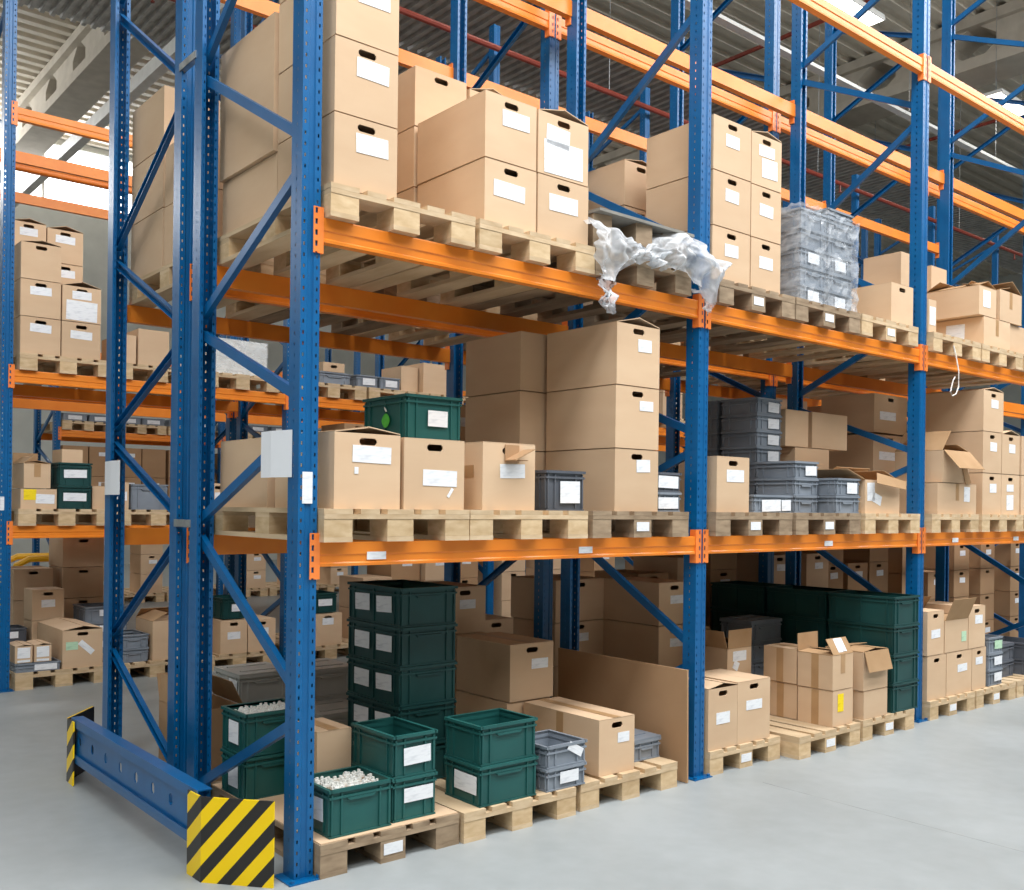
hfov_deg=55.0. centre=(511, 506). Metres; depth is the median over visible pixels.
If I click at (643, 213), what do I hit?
carton
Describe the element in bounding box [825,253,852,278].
plastic crate
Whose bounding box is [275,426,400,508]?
carton
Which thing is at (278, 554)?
carton
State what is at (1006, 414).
beam
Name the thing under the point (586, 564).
carton
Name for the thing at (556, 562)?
carton
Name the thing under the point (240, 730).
plastic crate
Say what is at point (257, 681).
plastic crate
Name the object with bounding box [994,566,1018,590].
carton
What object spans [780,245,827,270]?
plastic crate
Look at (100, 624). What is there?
plastic crate
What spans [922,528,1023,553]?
beam
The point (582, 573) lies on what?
carton
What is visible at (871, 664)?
carton
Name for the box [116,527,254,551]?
beam
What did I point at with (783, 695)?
carton
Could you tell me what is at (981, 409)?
carton
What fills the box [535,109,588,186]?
carton
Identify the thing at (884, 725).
wooden pallet
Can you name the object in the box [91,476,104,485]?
carton
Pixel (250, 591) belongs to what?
wooden pallet
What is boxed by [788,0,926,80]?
beam
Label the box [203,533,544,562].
beam
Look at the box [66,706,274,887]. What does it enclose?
barrier
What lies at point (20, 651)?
carton
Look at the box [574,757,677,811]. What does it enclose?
wooden pallet
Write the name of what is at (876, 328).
wooden pallet
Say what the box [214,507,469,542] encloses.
wooden pallet
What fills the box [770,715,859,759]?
wooden pallet
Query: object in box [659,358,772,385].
beam
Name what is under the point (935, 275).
carton
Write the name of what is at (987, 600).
carton
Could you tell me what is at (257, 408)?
beam
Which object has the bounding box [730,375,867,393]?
wooden pallet
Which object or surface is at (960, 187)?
beam
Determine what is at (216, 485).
carton
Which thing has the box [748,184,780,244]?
carton
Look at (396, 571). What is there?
carton
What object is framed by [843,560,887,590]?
carton
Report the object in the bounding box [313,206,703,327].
beam
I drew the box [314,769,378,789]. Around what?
fittings
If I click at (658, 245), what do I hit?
block
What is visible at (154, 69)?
trim
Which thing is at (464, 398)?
wooden pallet
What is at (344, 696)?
plastic crate
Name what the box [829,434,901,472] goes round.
carton
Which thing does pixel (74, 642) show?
carton
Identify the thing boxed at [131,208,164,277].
carton
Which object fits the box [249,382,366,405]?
wooden pallet
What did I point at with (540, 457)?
carton
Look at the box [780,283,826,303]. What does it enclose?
plastic crate
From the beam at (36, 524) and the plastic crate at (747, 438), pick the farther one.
the beam at (36, 524)
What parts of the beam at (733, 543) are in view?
rail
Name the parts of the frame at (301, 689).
foot plate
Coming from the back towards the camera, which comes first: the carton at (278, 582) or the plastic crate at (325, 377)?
the carton at (278, 582)
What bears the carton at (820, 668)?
on the carton at (828, 708)
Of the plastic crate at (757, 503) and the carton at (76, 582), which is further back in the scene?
the carton at (76, 582)
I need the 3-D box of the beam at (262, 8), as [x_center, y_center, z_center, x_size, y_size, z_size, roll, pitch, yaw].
[-1.441,-3.401,6.954,2.582,0.198,0.056,1,0,-40]
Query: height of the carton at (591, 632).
0.304 m
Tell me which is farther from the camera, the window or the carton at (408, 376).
the window
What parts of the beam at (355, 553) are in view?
rail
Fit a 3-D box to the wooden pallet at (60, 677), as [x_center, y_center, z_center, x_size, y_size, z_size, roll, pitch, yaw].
[-4.248,1.475,8.962,0.775,0.144,1.200,1,0,-39]
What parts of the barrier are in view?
rail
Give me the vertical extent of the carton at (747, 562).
0.344 m
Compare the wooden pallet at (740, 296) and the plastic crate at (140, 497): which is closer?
the wooden pallet at (740, 296)
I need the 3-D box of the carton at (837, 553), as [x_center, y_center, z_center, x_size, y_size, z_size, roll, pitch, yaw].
[2.990,0.406,9.837,0.360,0.304,0.502,1,0,-40]
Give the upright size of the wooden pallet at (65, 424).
0.144 m
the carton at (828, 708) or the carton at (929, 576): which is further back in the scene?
the carton at (929, 576)
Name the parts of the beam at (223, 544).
rail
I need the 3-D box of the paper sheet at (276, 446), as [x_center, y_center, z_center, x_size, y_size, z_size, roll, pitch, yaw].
[-1.031,-0.228,4.281,0.246,0.203,0.013,1,0,45]
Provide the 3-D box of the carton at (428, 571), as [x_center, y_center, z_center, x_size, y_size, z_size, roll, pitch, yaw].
[-0.982,0.669,11.243,0.360,0.304,0.502,1,0,-40]
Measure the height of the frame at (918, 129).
7.250 m
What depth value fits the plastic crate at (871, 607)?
7.25 m
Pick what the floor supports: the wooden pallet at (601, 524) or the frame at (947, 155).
the frame at (947, 155)
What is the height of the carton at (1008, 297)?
0.374 m
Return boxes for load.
[205,338,266,375]
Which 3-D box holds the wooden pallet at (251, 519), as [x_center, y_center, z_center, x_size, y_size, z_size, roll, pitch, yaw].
[-1.126,0.077,6.483,0.775,0.144,1.200,1,0,-40]
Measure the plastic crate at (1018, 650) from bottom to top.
0.140 m
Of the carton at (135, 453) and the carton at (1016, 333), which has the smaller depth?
the carton at (1016, 333)
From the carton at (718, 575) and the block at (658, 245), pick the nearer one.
the block at (658, 245)
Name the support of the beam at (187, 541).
attached to the frame at (115, 449)
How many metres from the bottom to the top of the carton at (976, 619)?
0.340 m
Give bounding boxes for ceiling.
[0,0,1023,287]
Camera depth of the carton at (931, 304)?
7.57 m
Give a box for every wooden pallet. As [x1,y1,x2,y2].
[1,508,104,525]
[2,352,105,388]
[9,662,102,690]
[41,420,105,433]
[77,362,180,394]
[102,653,177,678]
[116,588,164,602]
[117,509,169,525]
[126,424,166,434]
[129,253,325,320]
[158,371,279,400]
[162,586,178,601]
[166,426,205,435]
[202,651,271,670]
[211,781,458,879]
[213,584,267,596]
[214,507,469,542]
[215,431,260,438]
[217,181,475,287]
[248,516,254,527]
[249,285,439,334]
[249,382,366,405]
[254,581,300,595]
[275,633,348,658]
[316,580,338,591]
[318,387,428,411]
[351,218,594,306]
[351,306,536,347]
[355,510,587,539]
[429,393,468,402]
[435,777,575,843]
[461,247,691,323]
[463,322,561,350]
[542,511,688,537]
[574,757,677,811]
[583,279,794,340]
[651,512,792,535]
[659,346,765,378]
[659,419,684,427]
[660,297,860,352]
[670,341,683,345]
[680,363,819,387]
[703,734,779,775]
[725,314,918,362]
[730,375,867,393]
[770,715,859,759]
[779,379,907,399]
[792,513,860,534]
[804,331,980,374]
[851,343,1022,381]
[853,708,914,741]
[858,513,919,533]
[895,354,1023,389]
[899,513,978,532]
[922,691,974,720]
[972,680,1015,708]
[978,514,1023,531]
[1002,673,1023,697]
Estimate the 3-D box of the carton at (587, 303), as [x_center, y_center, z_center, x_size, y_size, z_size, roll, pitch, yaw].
[0.691,-1.517,6.734,0.320,0.298,0.500,1,0,-40]
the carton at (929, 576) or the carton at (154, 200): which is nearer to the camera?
the carton at (154, 200)
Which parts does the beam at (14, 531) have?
rail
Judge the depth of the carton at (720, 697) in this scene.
5.97 m
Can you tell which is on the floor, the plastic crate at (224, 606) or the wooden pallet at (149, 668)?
the wooden pallet at (149, 668)
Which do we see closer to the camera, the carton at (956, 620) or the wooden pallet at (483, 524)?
the wooden pallet at (483, 524)
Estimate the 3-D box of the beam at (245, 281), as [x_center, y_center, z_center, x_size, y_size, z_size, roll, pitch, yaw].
[-0.599,-1.179,5.910,2.582,0.198,0.056,1,0,-40]
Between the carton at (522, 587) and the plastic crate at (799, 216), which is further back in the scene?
the carton at (522, 587)
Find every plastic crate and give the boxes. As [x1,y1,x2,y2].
[9,657,60,672]
[10,624,26,641]
[50,462,92,485]
[50,486,91,508]
[55,413,87,420]
[73,602,127,622]
[87,414,105,422]
[90,622,127,629]
[115,629,148,648]
[118,416,140,424]
[123,647,148,662]
[129,484,167,509]
[140,418,164,425]
[164,420,180,426]
[213,594,246,618]
[214,661,290,702]
[220,748,284,799]
[221,698,298,756]
[248,425,267,431]
[267,426,281,430]
[290,693,348,700]
[297,765,393,839]
[298,658,347,696]
[299,590,337,612]
[302,371,350,384]
[315,698,347,725]
[346,655,456,706]
[346,692,456,740]
[347,579,457,627]
[347,618,457,667]
[349,374,377,387]
[351,716,437,778]
[351,730,445,778]
[351,763,437,822]
[362,393,462,440]
[377,377,400,389]
[444,708,537,766]
[444,755,538,807]
[534,470,585,510]
[534,729,586,769]
[536,761,586,792]
[634,728,660,761]
[658,472,681,491]
[658,492,681,511]
[683,432,722,449]
[683,448,722,455]
[684,400,722,417]
[684,416,722,432]
[710,607,766,630]
[711,581,786,611]
[719,614,781,641]
[720,430,781,447]
[720,446,781,462]
[721,397,781,415]
[721,413,781,431]
[749,463,756,478]
[749,479,756,493]
[749,494,792,512]
[751,638,781,660]
[751,660,763,675]
[754,461,818,478]
[754,478,818,495]
[766,585,849,618]
[766,613,828,645]
[780,226,827,251]
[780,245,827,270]
[780,264,826,289]
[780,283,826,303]
[780,640,824,647]
[781,207,827,233]
[790,495,818,512]
[815,207,853,224]
[816,478,859,495]
[816,496,859,512]
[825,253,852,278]
[825,272,852,296]
[825,290,852,310]
[826,216,853,241]
[826,235,853,259]
[827,619,919,654]
[828,590,919,625]
[887,651,919,683]
[887,679,918,712]
[985,634,1002,653]
[985,668,1002,686]
[986,652,1002,669]
[1001,641,1014,660]
[1002,636,1023,658]
[1002,659,1013,676]
[1012,658,1023,674]
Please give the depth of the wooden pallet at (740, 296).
6.30 m
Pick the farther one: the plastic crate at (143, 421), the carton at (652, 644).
the plastic crate at (143, 421)
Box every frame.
[0,0,16,692]
[32,385,60,565]
[102,0,195,804]
[186,0,322,886]
[202,8,240,598]
[214,335,225,594]
[235,0,294,661]
[325,348,360,574]
[375,335,429,376]
[432,24,499,614]
[444,0,558,697]
[560,0,712,780]
[585,87,649,565]
[666,0,780,582]
[783,201,789,210]
[785,0,929,722]
[823,22,911,436]
[850,174,859,393]
[858,228,867,286]
[874,206,935,387]
[935,0,1023,634]
[936,87,1023,637]
[952,233,998,389]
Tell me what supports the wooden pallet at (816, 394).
on the beam at (713, 391)
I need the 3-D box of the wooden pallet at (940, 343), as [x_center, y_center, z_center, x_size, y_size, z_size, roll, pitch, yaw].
[3.138,-1.267,8.227,0.775,0.144,1.200,1,0,-40]
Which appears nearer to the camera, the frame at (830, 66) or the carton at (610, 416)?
the carton at (610, 416)
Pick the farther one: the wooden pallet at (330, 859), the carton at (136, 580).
the carton at (136, 580)
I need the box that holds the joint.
[763,782,1022,851]
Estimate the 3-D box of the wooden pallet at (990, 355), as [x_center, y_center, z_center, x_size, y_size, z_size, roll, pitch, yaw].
[3.744,-1.260,8.732,0.775,0.144,1.200,1,0,-40]
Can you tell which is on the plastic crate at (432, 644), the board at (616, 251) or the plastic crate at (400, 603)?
the plastic crate at (400, 603)
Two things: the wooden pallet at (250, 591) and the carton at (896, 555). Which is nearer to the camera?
the carton at (896, 555)
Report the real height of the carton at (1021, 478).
0.342 m
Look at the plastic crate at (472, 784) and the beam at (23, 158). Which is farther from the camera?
the beam at (23, 158)
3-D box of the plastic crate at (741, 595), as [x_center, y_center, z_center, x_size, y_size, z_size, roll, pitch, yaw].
[1.995,0.748,8.245,0.370,0.206,0.540,1,0,-39]
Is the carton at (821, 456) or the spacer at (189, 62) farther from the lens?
the carton at (821, 456)
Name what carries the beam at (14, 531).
attached to the frame at (8, 150)
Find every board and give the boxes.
[588,207,693,250]
[594,245,690,270]
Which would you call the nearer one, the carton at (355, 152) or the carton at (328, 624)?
the carton at (355, 152)
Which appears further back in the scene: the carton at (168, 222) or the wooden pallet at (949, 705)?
the wooden pallet at (949, 705)
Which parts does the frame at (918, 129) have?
foot plate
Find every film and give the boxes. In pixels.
[584,219,731,314]
[781,207,858,308]
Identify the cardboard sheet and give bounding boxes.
[212,783,457,844]
[558,648,688,782]
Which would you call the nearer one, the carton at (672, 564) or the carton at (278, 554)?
the carton at (672, 564)
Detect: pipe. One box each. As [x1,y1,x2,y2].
[151,0,398,74]
[399,0,1022,259]
[559,0,869,118]
[875,119,998,150]
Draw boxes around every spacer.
[174,519,190,527]
[179,50,196,73]
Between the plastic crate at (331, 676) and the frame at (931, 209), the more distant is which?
the frame at (931, 209)
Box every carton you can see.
[4,218,45,255]
[10,566,52,600]
[10,600,23,625]
[10,640,32,663]
[11,489,56,508]
[12,453,50,488]
[13,315,60,357]
[14,240,61,282]
[14,278,60,319]
[24,587,63,620]
[24,618,41,640]
[26,639,50,661]
[37,617,102,668]
[46,226,82,266]
[49,537,103,566]
[49,565,103,597]
[52,449,82,462]
[60,264,82,284]
[60,321,100,360]
[60,445,87,462]
[61,282,100,324]
[64,596,102,618]
[88,446,104,476]
[90,486,104,508]
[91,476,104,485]
[101,335,135,364]
[101,482,128,508]
[117,448,140,477]
[125,477,140,483]
[127,328,168,365]
[130,544,162,554]
[130,553,162,573]
[130,572,162,592]
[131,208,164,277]
[132,85,219,168]
[132,152,165,225]
[136,607,177,660]
[141,449,165,477]
[141,478,164,484]
[157,669,242,781]
[164,189,222,265]
[165,126,223,206]
[165,450,179,478]
[165,478,179,506]
[202,616,246,654]
[203,483,219,508]
[214,453,220,479]
[220,12,278,182]
[220,437,274,507]
[223,152,277,234]
[241,554,265,569]
[241,570,265,588]
[247,614,275,651]
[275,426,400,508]
[277,111,396,211]
[277,553,300,567]
[277,568,300,585]
[278,35,397,143]
[279,0,398,74]
[289,717,350,799]
[299,612,341,645]
[317,567,347,584]
[319,362,344,372]
[321,423,363,438]
[339,574,391,606]
[339,606,349,638]
[367,563,419,579]
[382,366,417,391]
[396,65,466,134]
[397,126,418,193]
[397,187,417,201]
[400,437,464,509]
[408,363,445,394]
[417,89,536,184]
[417,157,535,231]
[420,563,443,579]
[426,581,485,633]
[429,404,465,444]
[454,632,484,681]
[454,682,456,714]
[456,632,553,702]
[456,690,549,714]
[460,561,477,577]
[460,577,477,584]
[464,441,534,509]
[465,391,553,451]
[466,88,501,98]
[466,331,550,396]
[476,570,524,599]
[478,560,524,571]
[485,614,512,633]
[493,599,510,616]
[511,574,603,622]
[511,617,603,665]
[524,697,634,776]
[526,559,560,569]
[526,568,560,575]
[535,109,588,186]
[535,452,545,469]
[536,173,587,244]
[546,385,658,451]
[546,448,657,511]
[547,317,659,391]
[552,666,557,696]
[575,557,614,571]
[578,301,592,306]
[580,571,593,576]
[587,159,646,211]
[594,569,668,578]
[603,619,688,666]
[604,576,689,625]
[622,205,645,216]
[625,556,632,569]
[633,555,689,580]
[646,114,750,189]
[646,169,750,234]
[649,225,749,290]
[659,392,681,418]
[678,456,748,511]
[681,553,736,569]
[688,678,737,751]
[705,569,736,605]
[705,605,711,628]
[705,626,751,673]
[705,669,769,744]
[736,552,790,583]
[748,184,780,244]
[749,237,780,293]
[750,131,781,192]
[764,642,814,683]
[770,680,799,719]
[774,551,827,587]
[776,398,806,409]
[779,447,828,468]
[780,409,808,447]
[797,631,852,690]
[798,686,852,727]
[801,549,842,563]
[807,406,820,412]
[808,412,846,450]
[816,467,905,513]
[821,393,906,435]
[825,642,892,690]
[828,564,842,588]
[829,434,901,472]
[843,548,887,561]
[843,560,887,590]
[843,561,867,590]
[850,282,912,325]
[853,687,886,719]
[863,251,908,286]
[888,547,905,573]
[888,573,905,593]
[895,431,984,483]
[899,483,975,513]
[922,653,945,700]
[923,570,934,599]
[923,596,976,652]
[923,608,943,655]
[924,545,968,569]
[924,568,968,596]
[924,601,984,648]
[925,387,1003,432]
[926,299,935,331]
[927,265,946,290]
[927,281,995,322]
[936,316,1009,349]
[945,431,1001,473]
[945,649,971,696]
[949,596,968,601]
[962,473,1000,514]
[966,568,993,594]
[968,281,1021,326]
[969,544,994,567]
[969,593,993,619]
[971,646,985,690]
[985,619,993,633]
[992,590,1018,616]
[994,543,1018,565]
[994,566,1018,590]
[994,615,1018,636]
[1001,430,1019,474]
[1001,474,1018,514]
[1010,325,1023,353]
[1019,436,1023,475]
[1019,476,1023,514]
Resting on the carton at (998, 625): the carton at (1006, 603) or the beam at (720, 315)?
the carton at (1006, 603)
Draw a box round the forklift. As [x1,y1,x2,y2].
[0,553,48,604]
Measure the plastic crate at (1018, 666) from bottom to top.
0.140 m
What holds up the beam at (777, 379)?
attached to the frame at (771, 77)
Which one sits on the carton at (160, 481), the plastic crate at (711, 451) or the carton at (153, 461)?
the carton at (153, 461)
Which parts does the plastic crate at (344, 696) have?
lid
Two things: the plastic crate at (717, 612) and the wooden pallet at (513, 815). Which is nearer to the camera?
the wooden pallet at (513, 815)
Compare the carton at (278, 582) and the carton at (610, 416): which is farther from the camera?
the carton at (278, 582)
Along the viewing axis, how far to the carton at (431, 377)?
10.98 m
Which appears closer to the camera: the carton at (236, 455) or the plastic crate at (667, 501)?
the carton at (236, 455)
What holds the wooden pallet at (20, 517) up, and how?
on the beam at (36, 524)
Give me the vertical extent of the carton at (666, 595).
0.304 m
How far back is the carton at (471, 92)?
5.50 m
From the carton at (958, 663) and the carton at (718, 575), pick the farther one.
the carton at (718, 575)
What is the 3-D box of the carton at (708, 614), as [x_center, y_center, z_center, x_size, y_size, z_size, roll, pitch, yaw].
[1.677,1.010,8.749,0.360,0.304,0.502,1,0,-40]
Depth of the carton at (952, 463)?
7.80 m
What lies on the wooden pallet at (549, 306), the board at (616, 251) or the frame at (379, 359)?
the board at (616, 251)
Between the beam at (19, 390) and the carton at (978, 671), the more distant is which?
the beam at (19, 390)
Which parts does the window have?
frame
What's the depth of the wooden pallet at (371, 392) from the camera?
10.63 m
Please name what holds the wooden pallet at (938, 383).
on the beam at (934, 360)
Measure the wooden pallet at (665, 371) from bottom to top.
0.144 m
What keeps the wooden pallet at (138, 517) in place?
on the beam at (36, 524)
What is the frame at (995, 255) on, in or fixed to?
on the floor
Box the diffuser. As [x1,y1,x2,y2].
[987,92,1023,115]
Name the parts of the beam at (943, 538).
rail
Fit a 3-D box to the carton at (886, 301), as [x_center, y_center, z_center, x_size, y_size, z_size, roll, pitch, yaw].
[2.788,-1.495,7.446,0.315,0.304,0.350,1,0,-40]
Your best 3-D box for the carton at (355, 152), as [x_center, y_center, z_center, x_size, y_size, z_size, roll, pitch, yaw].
[-0.817,-1.549,4.566,0.322,0.326,0.542,1,0,-40]
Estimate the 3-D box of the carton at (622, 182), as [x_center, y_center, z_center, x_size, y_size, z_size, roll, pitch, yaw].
[0.699,-2.142,6.734,0.320,0.328,0.500,1,0,-40]
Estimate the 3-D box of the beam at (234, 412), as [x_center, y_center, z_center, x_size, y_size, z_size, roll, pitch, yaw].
[-2.109,-1.068,11.785,2.582,0.198,0.056,1,0,-40]
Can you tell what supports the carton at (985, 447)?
on the carton at (988, 486)
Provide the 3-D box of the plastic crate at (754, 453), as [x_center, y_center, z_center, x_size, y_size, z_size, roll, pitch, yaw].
[1.739,-0.368,7.162,0.300,0.115,0.320,1,0,-40]
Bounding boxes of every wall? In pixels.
[0,139,726,565]
[804,274,1022,435]
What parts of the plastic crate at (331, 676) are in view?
lid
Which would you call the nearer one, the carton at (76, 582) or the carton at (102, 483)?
the carton at (102, 483)
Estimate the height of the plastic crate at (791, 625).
0.206 m
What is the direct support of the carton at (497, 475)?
on the wooden pallet at (483, 524)
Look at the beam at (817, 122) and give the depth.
9.04 m
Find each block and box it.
[588,213,611,248]
[621,223,651,257]
[654,233,675,262]
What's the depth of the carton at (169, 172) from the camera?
5.68 m
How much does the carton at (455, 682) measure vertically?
0.304 m
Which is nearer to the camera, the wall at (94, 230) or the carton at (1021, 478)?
the carton at (1021, 478)
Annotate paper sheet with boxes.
[105,460,119,494]
[261,430,291,477]
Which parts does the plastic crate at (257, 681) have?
lid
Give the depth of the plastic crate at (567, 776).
5.07 m
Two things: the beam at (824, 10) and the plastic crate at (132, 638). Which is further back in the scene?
the plastic crate at (132, 638)
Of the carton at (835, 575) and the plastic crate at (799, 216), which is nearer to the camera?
the plastic crate at (799, 216)
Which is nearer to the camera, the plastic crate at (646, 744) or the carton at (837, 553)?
the plastic crate at (646, 744)
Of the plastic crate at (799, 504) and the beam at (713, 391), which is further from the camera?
the beam at (713, 391)
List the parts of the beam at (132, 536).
rail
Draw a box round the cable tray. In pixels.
[685,0,1023,178]
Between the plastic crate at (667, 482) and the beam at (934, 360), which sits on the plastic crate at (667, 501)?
the plastic crate at (667, 482)
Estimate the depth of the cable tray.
14.79 m
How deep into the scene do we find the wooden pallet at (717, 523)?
6.11 m
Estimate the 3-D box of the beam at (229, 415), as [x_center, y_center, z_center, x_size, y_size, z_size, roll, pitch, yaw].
[-4.107,-1.092,10.122,2.582,0.198,0.056,1,0,-40]
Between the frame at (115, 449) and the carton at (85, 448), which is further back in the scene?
the carton at (85, 448)
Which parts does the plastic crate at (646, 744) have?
lid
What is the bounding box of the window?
[0,133,132,213]
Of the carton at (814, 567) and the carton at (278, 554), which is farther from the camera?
the carton at (278, 554)
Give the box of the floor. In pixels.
[0,557,1023,889]
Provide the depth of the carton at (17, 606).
9.65 m
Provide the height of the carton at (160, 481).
0.454 m
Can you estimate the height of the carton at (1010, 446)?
0.381 m
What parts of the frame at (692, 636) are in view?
foot plate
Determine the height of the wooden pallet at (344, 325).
0.144 m
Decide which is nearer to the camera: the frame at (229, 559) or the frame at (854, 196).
the frame at (229, 559)
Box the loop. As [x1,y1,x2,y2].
[950,346,958,395]
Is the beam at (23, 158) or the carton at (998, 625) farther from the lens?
the carton at (998, 625)
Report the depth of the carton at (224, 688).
5.58 m
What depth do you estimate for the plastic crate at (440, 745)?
5.25 m
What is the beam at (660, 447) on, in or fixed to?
attached to the frame
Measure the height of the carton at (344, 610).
0.334 m
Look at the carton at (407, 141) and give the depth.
5.29 m
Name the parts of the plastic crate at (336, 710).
lid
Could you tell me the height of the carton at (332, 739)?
0.376 m
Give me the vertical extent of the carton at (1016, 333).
0.250 m
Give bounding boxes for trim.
[4,3,235,216]
[17,0,428,74]
[590,0,1023,168]
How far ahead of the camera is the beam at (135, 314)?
7.00 m
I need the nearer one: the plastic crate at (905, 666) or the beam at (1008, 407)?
the plastic crate at (905, 666)
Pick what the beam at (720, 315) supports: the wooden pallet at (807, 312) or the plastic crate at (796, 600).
the wooden pallet at (807, 312)
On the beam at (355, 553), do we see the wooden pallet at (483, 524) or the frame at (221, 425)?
the wooden pallet at (483, 524)
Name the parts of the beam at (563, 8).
rail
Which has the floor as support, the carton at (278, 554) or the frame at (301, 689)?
the frame at (301, 689)
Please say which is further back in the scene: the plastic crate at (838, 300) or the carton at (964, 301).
the carton at (964, 301)
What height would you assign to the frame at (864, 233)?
7.250 m
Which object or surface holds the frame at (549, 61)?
on the floor
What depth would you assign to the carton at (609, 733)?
5.43 m
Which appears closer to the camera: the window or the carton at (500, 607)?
the carton at (500, 607)
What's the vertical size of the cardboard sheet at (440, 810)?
0.004 m
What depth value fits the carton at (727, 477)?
6.02 m
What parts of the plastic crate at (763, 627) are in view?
lid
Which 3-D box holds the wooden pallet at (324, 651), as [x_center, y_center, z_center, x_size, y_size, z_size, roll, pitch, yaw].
[-2.251,1.499,10.626,0.775,0.144,1.200,1,0,-40]
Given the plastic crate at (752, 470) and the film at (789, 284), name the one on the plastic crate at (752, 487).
the plastic crate at (752, 470)
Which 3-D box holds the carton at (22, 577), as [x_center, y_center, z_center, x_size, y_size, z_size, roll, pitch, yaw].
[-4.890,0.766,9.917,0.360,0.304,0.500,1,0,-39]
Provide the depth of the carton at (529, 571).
12.44 m
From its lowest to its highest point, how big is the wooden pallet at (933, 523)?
0.144 m
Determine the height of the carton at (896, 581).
0.304 m
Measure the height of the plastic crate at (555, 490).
0.210 m
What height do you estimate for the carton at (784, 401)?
0.334 m
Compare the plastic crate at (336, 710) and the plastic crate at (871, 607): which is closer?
the plastic crate at (336, 710)
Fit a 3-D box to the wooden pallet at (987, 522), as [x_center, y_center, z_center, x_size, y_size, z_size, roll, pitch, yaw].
[3.763,0.136,8.761,0.775,0.144,1.200,1,0,-40]
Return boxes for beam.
[0,24,148,155]
[0,147,131,187]
[0,160,131,194]
[0,189,120,220]
[1,524,169,531]
[2,384,237,416]
[2,395,232,417]
[2,398,180,418]
[6,521,203,544]
[8,364,288,409]
[11,100,132,148]
[38,431,179,445]
[58,427,221,447]
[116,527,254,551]
[119,302,449,369]
[186,527,188,562]
[189,264,506,337]
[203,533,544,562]
[205,413,363,427]
[206,262,567,334]
[220,0,453,77]
[234,412,363,422]
[243,402,364,421]
[302,397,365,410]
[309,529,701,579]
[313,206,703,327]
[459,348,669,395]
[466,73,646,151]
[473,0,554,37]
[526,0,571,26]
[556,14,775,131]
[586,8,795,124]
[652,445,683,452]
[658,436,684,444]
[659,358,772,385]
[659,427,684,437]
[660,342,791,383]
[676,379,820,406]
[703,528,920,562]
[705,303,923,370]
[774,376,907,401]
[777,113,909,185]
[779,188,826,210]
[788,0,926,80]
[803,367,941,396]
[806,110,944,190]
[836,208,938,257]
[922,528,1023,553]
[924,345,1023,385]
[927,56,1023,135]
[928,180,1023,234]
[953,178,1023,220]
[1003,401,1023,414]
[1003,412,1023,418]
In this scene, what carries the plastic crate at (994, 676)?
on the wooden pallet at (1005, 690)
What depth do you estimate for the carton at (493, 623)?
6.83 m
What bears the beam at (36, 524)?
attached to the frame at (8, 150)
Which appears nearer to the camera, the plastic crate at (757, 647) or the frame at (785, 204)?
the plastic crate at (757, 647)
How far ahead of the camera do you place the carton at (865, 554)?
10.18 m
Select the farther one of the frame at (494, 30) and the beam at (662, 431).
the beam at (662, 431)
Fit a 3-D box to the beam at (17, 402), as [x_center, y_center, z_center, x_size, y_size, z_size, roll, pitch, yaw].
[-4.836,-1.101,10.997,2.582,0.198,0.056,1,0,-40]
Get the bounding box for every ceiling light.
[826,0,884,25]
[983,1,1023,115]
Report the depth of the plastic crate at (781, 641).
7.71 m
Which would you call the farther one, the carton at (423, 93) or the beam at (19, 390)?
the beam at (19, 390)
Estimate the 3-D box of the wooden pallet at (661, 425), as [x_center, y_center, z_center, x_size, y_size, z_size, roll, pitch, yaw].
[1.777,-1.154,13.953,0.775,0.144,1.200,1,0,-40]
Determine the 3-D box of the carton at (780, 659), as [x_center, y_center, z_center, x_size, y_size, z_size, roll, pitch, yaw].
[1.971,1.107,6.979,0.242,0.242,0.270,1,0,-40]
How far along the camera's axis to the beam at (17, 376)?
8.73 m
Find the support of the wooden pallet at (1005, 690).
on the floor
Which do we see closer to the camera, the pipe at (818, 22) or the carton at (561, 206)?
the carton at (561, 206)
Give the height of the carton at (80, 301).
0.354 m
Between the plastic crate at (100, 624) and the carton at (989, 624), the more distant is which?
the carton at (989, 624)
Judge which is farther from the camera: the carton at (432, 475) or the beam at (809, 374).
the beam at (809, 374)
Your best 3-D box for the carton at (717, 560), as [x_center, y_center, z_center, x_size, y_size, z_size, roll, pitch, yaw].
[1.683,0.391,8.750,0.360,0.304,0.500,1,0,-40]
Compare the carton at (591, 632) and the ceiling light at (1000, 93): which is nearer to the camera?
the carton at (591, 632)
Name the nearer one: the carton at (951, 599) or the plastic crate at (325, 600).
the plastic crate at (325, 600)
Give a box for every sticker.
[0,497,3,509]
[302,472,312,503]
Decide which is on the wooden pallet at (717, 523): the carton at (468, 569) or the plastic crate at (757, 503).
the plastic crate at (757, 503)
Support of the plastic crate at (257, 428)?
on the wooden pallet at (250, 436)
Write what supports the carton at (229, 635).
on the wooden pallet
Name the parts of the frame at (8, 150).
foot plate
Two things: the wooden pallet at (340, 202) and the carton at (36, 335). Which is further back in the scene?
the carton at (36, 335)
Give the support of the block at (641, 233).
on the board at (616, 251)
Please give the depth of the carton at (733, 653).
6.89 m
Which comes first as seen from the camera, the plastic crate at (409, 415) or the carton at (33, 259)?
the plastic crate at (409, 415)
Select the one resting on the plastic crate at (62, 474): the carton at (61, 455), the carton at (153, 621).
the carton at (61, 455)
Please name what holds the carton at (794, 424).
on the carton at (821, 456)
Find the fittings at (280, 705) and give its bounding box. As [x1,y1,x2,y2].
[234,701,290,713]
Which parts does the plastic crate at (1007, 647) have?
lid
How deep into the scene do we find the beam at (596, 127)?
8.69 m
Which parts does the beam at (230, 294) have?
rail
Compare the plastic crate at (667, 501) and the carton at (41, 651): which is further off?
the carton at (41, 651)
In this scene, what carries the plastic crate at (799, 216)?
on the plastic crate at (799, 235)
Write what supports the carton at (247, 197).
on the wooden pallet at (340, 202)

